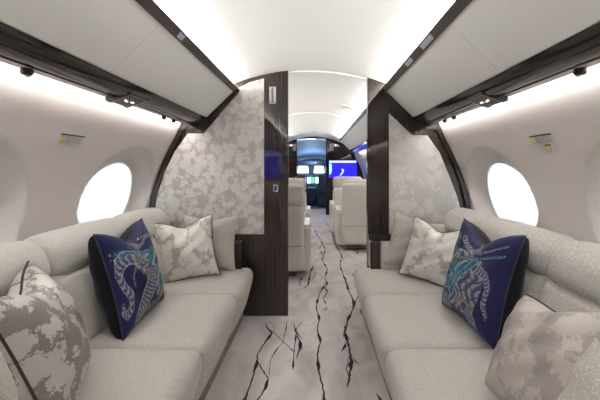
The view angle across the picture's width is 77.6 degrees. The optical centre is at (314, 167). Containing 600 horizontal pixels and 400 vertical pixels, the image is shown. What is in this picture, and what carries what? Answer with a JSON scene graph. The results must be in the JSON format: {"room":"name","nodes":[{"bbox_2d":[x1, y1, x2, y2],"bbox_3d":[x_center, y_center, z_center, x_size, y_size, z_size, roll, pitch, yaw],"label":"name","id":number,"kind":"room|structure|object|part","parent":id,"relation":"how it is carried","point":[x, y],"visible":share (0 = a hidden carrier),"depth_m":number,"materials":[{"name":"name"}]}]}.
{"room":"aircraft cabin","nodes":[
{"label":"aircraft cabin","id":0,"kind":"room"},
{"bbox_2d":[0,62,180,242],"bbox_3d":[-1.242,0.393,0.525,0.387,1.555,4.850,0,0,0],"label":"wall","id":1,"kind":"structure","parent":0,"point":[43,180],"depth_m":1.73,"materials":[{"name":"plastic"}]},
{"bbox_2d":[57,133,84,144],"bbox_3d":[-1.156,-0.136,1.772,0.026,0.042,0.170,0,0,0],"label":"placard","id":2,"kind":"object","parent":1,"relation":"attached to","point":[64,138],"visible":1,"depth_m":1.76,"materials":[{"name":"grey plastic"}]},
{"bbox_2d":[65,136,81,143],"bbox_3d":[-1.157,-0.134,1.790,0.018,0.027,0.110,0,0,0],"label":"print","id":3,"kind":"object","parent":2,"relation":"attached to","point":[68,139],"depth_m":1.78,"materials":[{"name":"grey"}]},
{"bbox_2d":[77,162,132,223],"bbox_3d":[-1.367,0.200,2.490,0.128,0.485,0.629,0,0,0],"label":"window","id":4,"kind":"structure","parent":1,"relation":"in","point":[107,194],"depth_m":2.46,"materials":[{"name":"white glass"}]},
{"bbox_2d":[205,203,389,399],"bbox_3d":[-0.040,1.189,5.625,2.440,0.042,15.150,0,0,0],"label":"floor","id":5,"kind":"structure","parent":0,"point":[323,349],"depth_m":2.46,"materials":[{"name":"carpet"}]},
{"bbox_2d":[0,208,252,399],"bbox_3d":[-0.883,0.729,1.492,0.837,0.882,2.865,0,0,0],"label":"sofa","id":6,"kind":"object","parent":5,"relation":"on","point":[179,346],"visible":0.51,"depth_m":1.66,"materials":[{"name":"grey fabric"}]},
{"bbox_2d":[0,350,18,399],"bbox_3d":[-0.699,0.550,0.725,0.182,0.417,0.446,0,0,-21],"label":"pillow","id":7,"kind":"object","parent":6,"relation":"on","point":[8,390],"visible":1,"depth_m":0.83,"materials":[{"name":"beige fabric"}]},
{"bbox_2d":[0,261,90,399],"bbox_3d":[-0.881,0.551,1.209,0.267,0.414,0.476,0,0,-25],"label":"pillow","id":8,"kind":"object","parent":6,"relation":"on","point":[45,348],"visible":0.98,"depth_m":1.08,"materials":[{"name":"grey fabric"}]},
{"bbox_2d":[50,264,106,339],"bbox_3d":[-1.101,0.613,1.910,0.236,0.335,0.712,0,0,0],"label":"cushion","id":9,"kind":"object","parent":6,"relation":"on","point":[77,279],"depth_m":1.67,"materials":[{"name":"fabric"}]},
{"bbox_2d":[88,218,163,340],"bbox_3d":[-0.938,0.523,1.893,0.256,0.469,0.544,0,0,-10],"label":"pillow","id":10,"kind":"object","parent":6,"relation":"on","point":[125,271],"visible":1,"depth_m":1.70,"materials":[{"name":"fabric"}]},
{"bbox_2d":[75,349,201,399],"bbox_3d":[-0.783,0.922,1.265,0.637,0.353,0.667,0,0,0],"label":"seat cushion","id":11,"kind":"object","parent":6,"relation":"on","point":[111,374],"depth_m":1.37,"materials":[{"name":"fabric"}]},
{"bbox_2d":[151,237,163,282],"bbox_3d":[-1.101,0.613,2.540,0.236,0.335,0.572,0,0,0],"label":"cushion","id":12,"kind":"object","parent":6,"relation":"on","point":[153,239],"depth_m":2.44,"materials":[{"name":"fabric"}]},
{"bbox_2d":[89,295,235,399],"bbox_3d":[-0.783,0.922,1.935,0.637,0.353,0.667,0,0,0],"label":"seat cushion","id":13,"kind":"object","parent":6,"relation":"on","point":[202,324],"depth_m":1.77,"materials":[{"name":"fabric"}]},
{"bbox_2d":[154,214,220,282],"bbox_3d":[-0.876,0.553,2.534,0.448,0.458,0.186,0,0,-21],"label":"pillow","id":14,"kind":"object","parent":6,"relation":"on","point":[189,251],"visible":0.93,"depth_m":2.49,"materials":[{"name":"grey fabric"}]},
{"bbox_2d":[163,268,252,338],"bbox_3d":[-0.783,0.922,2.575,0.637,0.353,0.607,0,0,0],"label":"seat cushion","id":15,"kind":"object","parent":6,"relation":"on","point":[236,284],"depth_m":2.42,"materials":[{"name":"fabric"}]},
{"bbox_2d":[183,215,237,270],"bbox_3d":[-0.787,0.557,2.765,0.427,0.402,0.150,0,0,7],"label":"pillow","id":16,"kind":"object","parent":6,"relation":"on","point":[223,229],"visible":0.48,"depth_m":2.72,"materials":[{"name":"beige fabric"}]},
{"bbox_3d":[-0.868,0.542,2.908,0.645,0.055,0.035,0,0,0],"label":"wood rail","id":17,"kind":"part","parent":6,"relation":"part of","materials":[{"name":"brown wood"}]},
{"bbox_2d":[289,184,310,275],"bbox_3d":[-0.400,0.666,4.219,0.710,1.008,0.836,0,0,0],"label":"chair","id":18,"kind":"object","parent":5,"relation":"on","point":[299,228],"visible":0.41,"depth_m":3.85,"materials":[{"name":"grey leather"}]},
{"bbox_3d":[-0.400,0.725,3.921,0.570,0.710,0.187,0,0,0],"label":"backrest","id":19,"kind":"part","parent":18,"relation":"part of","materials":[{"name":"white leather"}]},
{"bbox_3d":[-0.090,0.865,4.280,0.088,0.478,0.664,0,0,0],"label":"armrest","id":20,"kind":"part","parent":18,"relation":"part of","materials":[{"name":"white leather"}]},
{"bbox_2d":[289,178,310,219],"bbox_3d":[-0.420,0.666,5.781,0.710,1.008,0.836,0,0,0],"label":"chair","id":21,"kind":"object","parent":5,"relation":"on","point":[307,210],"visible":0.16,"depth_m":6.05,"materials":[{"name":"grey leather"}]},
{"bbox_3d":[-0.420,0.725,6.079,0.570,0.710,0.187,0,0,0],"label":"backrest","id":22,"kind":"part","parent":21,"relation":"part of","materials":[{"name":"white leather"}]},
{"bbox_3d":[-0.110,0.865,5.720,0.088,0.478,0.664,0,0,0],"label":"armrest","id":23,"kind":"part","parent":21,"relation":"part of","materials":[{"name":"white leather"}]},
{"bbox_2d":[297,174,305,191],"bbox_3d":[-0.540,0.680,11.500,0.500,0.980,0.600,0,0,0],"label":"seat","id":24,"kind":"object","parent":5,"relation":"on","point":[298,175],"visible":0.18,"depth_m":11.20,"materials":[{"name":"blue"}]},
{"bbox_3d":[-0.540,0.480,11.260,0.480,0.580,0.120,0,0,0],"label":"backrest","id":25,"kind":"part","parent":24,"relation":"part of","materials":[{"name":"blue"}]},
{"bbox_2d":[304,174,318,205],"bbox_3d":[-0.090,0.690,12.225,1.800,0.960,1.250,0,0,0],"label":"console","id":26,"kind":"object","parent":5,"relation":"on","point":[311,190],"visible":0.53,"depth_m":12.49,"materials":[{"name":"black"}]},
{"bbox_2d":[318,174,325,205],"bbox_3d":[0.340,0.680,11.500,0.500,0.980,0.600,0,0,0],"label":"seat","id":27,"kind":"object","parent":5,"relation":"on","point":[321,177],"visible":0.49,"depth_m":11.22,"materials":[{"name":"blue leather"}]},
{"bbox_3d":[0.340,0.945,11.550,0.500,0.450,0.500,0,0,0],"label":"seat","id":28,"kind":"part","parent":27,"relation":"part of","materials":[{"name":"blue"}]},
{"bbox_3d":[0.340,0.480,11.260,0.480,0.580,0.120,0,0,0],"label":"backrest","id":29,"kind":"part","parent":27,"relation":"part of","materials":[{"name":"blue leather"}]},
{"bbox_2d":[329,176,361,231],"bbox_3d":[0.620,0.666,6.781,0.710,1.008,0.836,0,0,0],"label":"chair","id":30,"kind":"object","parent":5,"relation":"on","point":[337,181],"visible":0.38,"depth_m":7.00,"materials":[{"name":"grey leather"}]},
{"bbox_3d":[0.310,0.865,6.720,0.088,0.478,0.664,0,0,0],"label":"armrest","id":31,"kind":"part","parent":30,"relation":"part of","materials":[{"name":"white leather"}]},
{"bbox_3d":[0.620,0.725,7.079,0.570,0.710,0.187,0,0,0],"label":"backrest","id":32,"kind":"part","parent":30,"relation":"part of","materials":[{"name":"white leather"}]},
{"bbox_2d":[334,179,365,248],"bbox_3d":[0.660,0.665,5.577,0.709,1.010,0.819,0,0,0],"label":"chair","id":33,"kind":"object","parent":5,"relation":"on","point":[349,221],"visible":0.51,"depth_m":5.20,"materials":[{"name":"grey leather"}]},
{"bbox_3d":[0.350,0.865,5.630,0.088,0.478,0.664,0,0,0],"label":"armrest","id":34,"kind":"part","parent":33,"relation":"part of","materials":[{"name":"white leather"}]},
{"bbox_3d":[0.660,0.640,5.266,0.570,0.880,0.196,0,0,0],"label":"backrest","id":35,"kind":"part","parent":33,"relation":"part of","materials":[{"name":"white leather"}]},
{"bbox_2d":[354,208,599,399],"bbox_3d":[0.755,0.729,1.492,0.934,0.882,2.865,0,0,0],"label":"sofa","id":36,"kind":"object","parent":5,"relation":"on","point":[424,349],"visible":0.5,"depth_m":1.62,"materials":[{"name":"grey fabric"}]},
{"bbox_3d":[0.762,0.542,2.908,0.695,0.055,0.035,0,0,0],"label":"wood rail","id":37,"kind":"part","parent":36,"relation":"part of","materials":[{"name":"brown wood"}]},
{"bbox_3d":[0.823,0.667,2.845,0.675,0.205,0.150,0,0,0],"label":"padded arm","id":38,"kind":"part","parent":36,"relation":"part of","materials":[{"name":"fabric"}]},
{"bbox_2d":[354,268,442,333],"bbox_3d":[0.630,0.922,2.575,0.684,0.353,0.607,0,0,0],"label":"seat cushion","id":39,"kind":"object","parent":36,"relation":"on","point":[368,281],"depth_m":2.42,"materials":[{"name":"fabric"}]},
{"bbox_2d":[384,211,447,266],"bbox_3d":[0.748,0.562,2.740,0.495,0.477,0.158,0,0,18],"label":"pillow","id":40,"kind":"object","parent":36,"relation":"on","point":[402,228],"visible":0.48,"depth_m":2.73,"materials":[{"name":"beige fabric"}]},
{"bbox_2d":[364,295,492,399],"bbox_3d":[0.630,0.922,1.935,0.684,0.353,0.667,0,0,0],"label":"seat cushion","id":41,"kind":"object","parent":36,"relation":"on","point":[395,322],"depth_m":1.78,"materials":[{"name":"fabric"}]},
{"bbox_2d":[398,216,459,286],"bbox_3d":[0.796,0.562,2.458,0.479,0.454,0.191,0,0,40],"label":"pillow","id":42,"kind":"object","parent":36,"relation":"on","point":[430,251],"visible":0.7,"depth_m":2.43,"materials":[{"name":"grey fabric"}]},
{"bbox_2d":[385,349,498,399],"bbox_3d":[0.630,0.922,1.265,0.684,0.353,0.667,0,0,0],"label":"seat cushion","id":43,"kind":"object","parent":36,"relation":"on","point":[412,374],"depth_m":1.37,"materials":[{"name":"fabric"}]},
{"bbox_2d":[442,218,529,348],"bbox_3d":[0.803,0.518,1.806,0.250,0.478,0.536,0,0,-6],"label":"pillow","id":44,"kind":"object","parent":36,"relation":"on","point":[484,283],"visible":1,"depth_m":1.63,"materials":[{"name":"fabric"}]},
{"bbox_2d":[521,270,549,299],"bbox_3d":[0.971,0.613,1.910,0.236,0.335,0.712,0,0,0],"label":"cushion","id":45,"kind":"object","parent":36,"relation":"on","point":[535,280],"depth_m":1.59,"materials":[{"name":"fabric"}]},
{"bbox_2d":[485,294,599,399],"bbox_3d":[0.694,0.596,1.145,0.263,0.446,0.524,0,0,-3],"label":"pillow","id":46,"kind":"object","parent":36,"relation":"on","point":[537,350],"visible":0.85,"depth_m":1.06,"materials":[{"name":"grey fabric"}]},
{"bbox_2d":[539,279,599,313],"bbox_3d":[0.971,0.613,1.220,0.236,0.335,0.692,0,0,0],"label":"cushion","id":47,"kind":"object","parent":36,"relation":"on","point":[559,295],"depth_m":1.39,"materials":[{"name":"fabric"}]},
{"bbox_2d":[557,338,599,399],"bbox_3d":[0.541,0.582,0.704,0.186,0.352,0.450,0,0,18],"label":"pillow","id":48,"kind":"object","parent":36,"relation":"on","point":[583,383],"visible":1,"depth_m":0.81,"materials":[{"name":"beige fabric"}]},
{"bbox_2d":[154,0,454,142],"bbox_3d":[-0.040,-0.675,3.700,1.640,0.210,11.200,0,0,0],"label":"ceiling","id":49,"kind":"structure","parent":0,"point":[245,39],"depth_m":2.18,"materials":[{"name":"white plastic"}]},
{"bbox_2d":[0,0,159,71],"bbox_3d":[-0.826,-0.507,0.860,0.368,0.218,1.380,0,0,0],"label":"bin","id":50,"kind":"object","parent":49,"relation":"attached to","point":[99,33],"visible":0.86,"depth_m":1.26,"materials":[{"name":"grey plastic"}]},
{"bbox_2d":[102,24,232,116],"bbox_3d":[-0.826,-0.507,2.240,0.368,0.218,1.380,0,0,0],"label":"bin","id":51,"kind":"object","parent":49,"relation":"attached to","point":[160,64],"visible":0.67,"depth_m":1.94,"materials":[{"name":"grey plastic"}]},
{"bbox_2d":[289,112,351,119],"bbox_3d":[-0.040,-0.727,5.215,1.120,0.114,0.030,0,0,0],"label":"trim","id":52,"kind":"structure","parent":49,"relation":"attached to","point":[302,112],"depth_m":5.20,"materials":[{"name":"white plastic"}]},
{"bbox_2d":[342,104,353,109],"bbox_3d":[0.390,-0.719,4.430,0.140,0.047,0.180,0,0,0],"label":"emergency light","id":53,"kind":"object","parent":49,"relation":"attached to","point":[343,106],"visible":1,"depth_m":4.39,"materials":[{"name":"white plastic"}]},
{"bbox_2d":[341,134,358,149],"bbox_3d":[0.746,-0.507,7.375,0.368,0.218,1.750,0,0,0],"label":"bin","id":54,"kind":"object","parent":49,"relation":"attached to","point":[347,140],"visible":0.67,"depth_m":7.24,"materials":[{"name":"grey plastic"}]},
{"bbox_2d":[347,121,365,144],"bbox_3d":[0.746,-0.507,5.625,0.368,0.218,1.750,0,0,0],"label":"bin","id":55,"kind":"object","parent":49,"relation":"attached to","point":[357,133],"visible":0.56,"depth_m":5.59,"materials":[{"name":"grey plastic"}]},
{"bbox_2d":[339,108,365,140],"bbox_3d":[0.543,-0.614,5.635,0.034,0.042,5.230,0,0,0],"label":"rail","id":56,"kind":"object","parent":55,"relation":"attached to","point":[363,112],"visible":0.64,"depth_m":5.05,"materials":[{"name":"grey wood"}]},
{"bbox_2d":[350,142,365,152],"bbox_3d":[0.854,-0.368,5.635,0.165,0.068,5.230,0,0,0],"label":"valance","id":57,"kind":"object","parent":55,"relation":"attached to","point":[361,147],"visible":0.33,"depth_m":6.88,"materials":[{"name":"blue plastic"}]},
{"bbox_2d":[360,114,365,126],"bbox_3d":[0.746,-0.507,3.890,0.368,0.218,1.720,0,0,0],"label":"bin","id":58,"kind":"object","parent":49,"relation":"attached to","point":[363,119],"visible":0.05,"depth_m":4.53,"materials":[{"name":"grey plastic"}]},
{"bbox_2d":[387,24,507,116],"bbox_3d":[0.746,-0.507,2.240,0.368,0.218,1.380,0,0,0],"label":"bin","id":59,"kind":"object","parent":49,"relation":"attached to","point":[451,65],"visible":0.67,"depth_m":1.93,"materials":[{"name":"grey plastic"}]},
{"bbox_2d":[451,0,599,71],"bbox_3d":[0.746,-0.507,0.860,0.368,0.218,1.380,0,0,0],"label":"bin","id":60,"kind":"object","parent":49,"relation":"attached to","point":[507,33],"visible":0.86,"depth_m":1.26,"materials":[{"name":"grey plastic"}]},
{"bbox_3d":[-0.826,-0.507,-0.855,0.368,0.218,2.050,0,0,0],"label":"bin","id":61,"kind":"object","parent":49,"relation":"attached to","visible":0},
{"bbox_2d":[0,22,205,124],"bbox_3d":[-0.933,-0.368,0.512,0.165,0.068,4.825,0,0,0],"label":"panel","id":62,"kind":"object","parent":61,"relation":"attached to","point":[18,49],"visible":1,"depth_m":1.38,"materials":[{"name":"brown wood"}]},
{"bbox_2d":[19,67,33,77],"bbox_3d":[-0.993,-0.328,1.285,0.040,0.030,0.040,0,0,0],"label":"air nozzle","id":63,"kind":"object","parent":62,"relation":"attached to","point":[27,72],"visible":1,"depth_m":1.27,"materials":[{"name":"black plastic"}]},
{"bbox_2d":[106,92,148,107],"bbox_3d":[-0.925,-0.339,1.850,0.122,0.051,0.180,0,0,0],"label":"light","id":64,"kind":"object","parent":62,"relation":"attached to","point":[132,99],"visible":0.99,"depth_m":1.82,"materials":[{"name":"black plastic"}]},
{"bbox_2d":[135,0,236,91],"bbox_3d":[-0.623,-0.614,0.512,0.034,0.042,4.825,0,0,0],"label":"rail","id":65,"kind":"object","parent":61,"relation":"attached to","point":[150,6],"visible":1,"depth_m":1.74,"materials":[{"name":"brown wood"}]},
{"bbox_3d":[0.746,-0.507,-0.855,0.368,0.218,2.050,0,0,0],"label":"bin","id":66,"kind":"object","parent":49,"relation":"attached to","visible":0},
{"bbox_2d":[382,0,471,91],"bbox_3d":[0.543,-0.614,0.512,0.034,0.042,4.825,0,0,0],"label":"rail","id":67,"kind":"object","parent":66,"relation":"attached to","point":[458,6],"visible":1,"depth_m":1.74,"materials":[{"name":"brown wood"}]},
{"bbox_2d":[414,23,599,124],"bbox_3d":[0.854,-0.368,0.512,0.165,0.068,4.825,0,0,0],"label":"panel","id":68,"kind":"object","parent":66,"relation":"attached to","point":[582,49],"visible":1,"depth_m":1.39,"materials":[{"name":"brown wood"}]},
{"bbox_2d":[466,92,506,107],"bbox_3d":[0.845,-0.339,1.850,0.122,0.051,0.180,0,0,0],"label":"console","id":69,"kind":"object","parent":68,"relation":"attached to","point":[480,99],"visible":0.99,"depth_m":1.82,"materials":[{"name":"black plastic"}]},
{"bbox_2d":[573,67,586,77],"bbox_3d":[0.913,-0.328,1.285,0.040,0.030,0.040,0,0,0],"label":"air nozzle","id":70,"kind":"object","parent":68,"relation":"attached to","point":[578,72],"visible":1,"depth_m":1.27,"materials":[{"name":"black plastic"}]},
{"bbox_2d":[149,71,470,315],"bbox_3d":[-0.040,0.200,2.965,2.572,1.941,0.090,0,0,0],"label":"wall","id":71,"kind":"structure","parent":0,"point":[229,164],"depth_m":2.94,"materials":[{"name":"beige fabric"}]},
{"bbox_3d":[-0.954,-0.034,2.935,0.731,1.192,0.030,0,0,0],"label":"edge trim","id":72,"kind":"part","parent":71,"relation":"part of","materials":[{"name":"brown wood"}]},
{"bbox_3d":[-0.846,-0.093,2.947,0.886,1.230,0.008,0,0,0],"label":"fabric panel","id":73,"kind":"part","parent":71,"relation":"part of","materials":[{"name":"grey fabric"}]},
{"bbox_2d":[269,87,275,103],"bbox_3d":[-0.335,-0.573,2.942,0.053,0.134,0.014,0,0,0],"label":"wall sign","id":74,"kind":"object","parent":71,"relation":"attached to","point":[272,90],"visible":1,"depth_m":2.94,"materials":[{"name":"white plastic"}]},
{"bbox_2d":[273,185,277,191],"bbox_3d":[-0.310,0.160,2.943,0.039,0.059,0.011,0,0,0],"label":"light switch","id":75,"kind":"object","parent":71,"relation":"attached to","point":[275,187],"visible":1,"depth_m":2.94,"materials":[{"name":"silver metal"}]},
{"bbox_2d":[288,70,366,80],"bbox_3d":[-0.040,-0.727,2.995,1.120,0.114,0.030,0,0,0],"label":"trim","id":76,"kind":"structure","parent":71,"relation":"attached to","point":[303,71],"depth_m":2.98,"materials":[{"name":"white plastic"}]},
{"bbox_3d":[0.886,0.053,2.947,0.601,0.969,0.008,0,0,0],"label":"fabric panel","id":77,"kind":"part","parent":71,"relation":"part of","materials":[{"name":"grey fabric"}]},
{"bbox_3d":[0.874,-0.034,2.935,0.731,1.192,0.030,0,0,0],"label":"edge trim","id":78,"kind":"part","parent":71,"relation":"part of","materials":[{"name":"brown wood"}]},
{"bbox_2d":[297,139,325,159],"bbox_3d":[-0.040,-0.467,11.275,1.500,0.626,3.850,0,0,0],"label":"ceiling","id":79,"kind":"structure","parent":0,"point":[306,148],"depth_m":11.55,"materials":[{"name":"blue"}]},
{"bbox_2d":[297,160,325,164],"bbox_3d":[-0.090,-0.175,12.494,1.100,0.150,0.612,0,0,0],"label":"console","id":80,"kind":"object","parent":79,"relation":"attached to","point":[299,162],"visible":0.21,"depth_m":12.20,"materials":[{"name":"blue"}]},
{"bbox_2d":[297,159,325,173],"bbox_3d":[-0.040,0.220,13.250,2.400,1.900,0.100,0,0,0],"label":"wall","id":81,"kind":"structure","parent":0,"point":[310,167],"depth_m":13.20,"materials":[{"name":"blue"}]},
{"bbox_2d":[298,166,308,172],"bbox_3d":[-0.410,0.052,12.915,0.380,0.235,0.030,0,0,0],"label":"window","id":82,"kind":"structure","parent":81,"relation":"in","point":[301,169],"depth_m":12.90,"materials":[{"name":"white glass"}]},
{"bbox_2d":[314,166,323,172],"bbox_3d":[0.140,0.052,12.915,0.360,0.235,0.030,0,0,0],"label":"window","id":83,"kind":"structure","parent":81,"relation":"in","point":[318,169],"depth_m":12.90,"materials":[{"name":"white glass"}]},
{"bbox_2d":[289,138,363,214],"bbox_3d":[-0.040,0.210,9.330,2.572,1.920,0.060,0,0,0],"label":"wall","id":84,"kind":"structure","parent":0,"point":[340,151],"depth_m":9.30,"materials":[{"name":"brown wood"}]},
{"bbox_2d":[298,137,325,138],"bbox_3d":[-0.090,-0.756,9.322,0.720,0.052,0.055,0,0,0],"label":"trim","id":85,"kind":"structure","parent":84,"relation":"attached to","point":[303,137],"depth_m":9.29,"materials":[{"name":"white wood"}]},
{"bbox_2d":[329,160,356,177],"bbox_3d":[0.690,0.028,9.262,0.704,0.449,0.036,0,0,0],"label":"television","id":86,"kind":"object","parent":84,"relation":"attached to","point":[337,168],"visible":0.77,"depth_m":9.25,"materials":[{"name":"blue plastic"}]},
{"bbox_2d":[354,64,599,243],"bbox_3d":[1.162,0.393,3.700,0.387,1.555,11.200,0,0,0],"label":"wall","id":87,"kind":"structure","parent":0,"point":[564,183],"depth_m":1.79,"materials":[{"name":"plastic"}]},
{"bbox_2d":[487,162,538,226],"bbox_3d":[1.287,0.200,2.490,0.128,0.485,0.629,0,0,0],"label":"window","id":88,"kind":"structure","parent":87,"relation":"in","point":[511,197],"depth_m":2.47,"materials":[{"name":"white glass"}]},
{"bbox_2d":[529,133,554,144],"bbox_3d":[1.076,-0.136,1.772,0.026,0.042,0.170,0,0,0],"label":"placard","id":89,"kind":"object","parent":87,"relation":"attached to","point":[544,138],"visible":1,"depth_m":1.76,"materials":[{"name":"grey plastic"}]},
{"bbox_2d":[536,136,552,142],"bbox_3d":[1.077,-0.134,1.754,0.018,0.027,0.110,0,0,0],"label":"print","id":90,"kind":"object","parent":89,"relation":"attached to","point":[539,139],"depth_m":1.75,"materials":[{"name":"grey"}]},
{"bbox_2d":[544,144,553,151],"bbox_3d":[1.097,-0.092,1.745,0.022,0.035,0.045,0,0,0],"label":"placard","id":91,"kind":"object","parent":87,"relation":"attached to","point":[549,148],"visible":1,"depth_m":1.74,"materials":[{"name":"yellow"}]}
]}

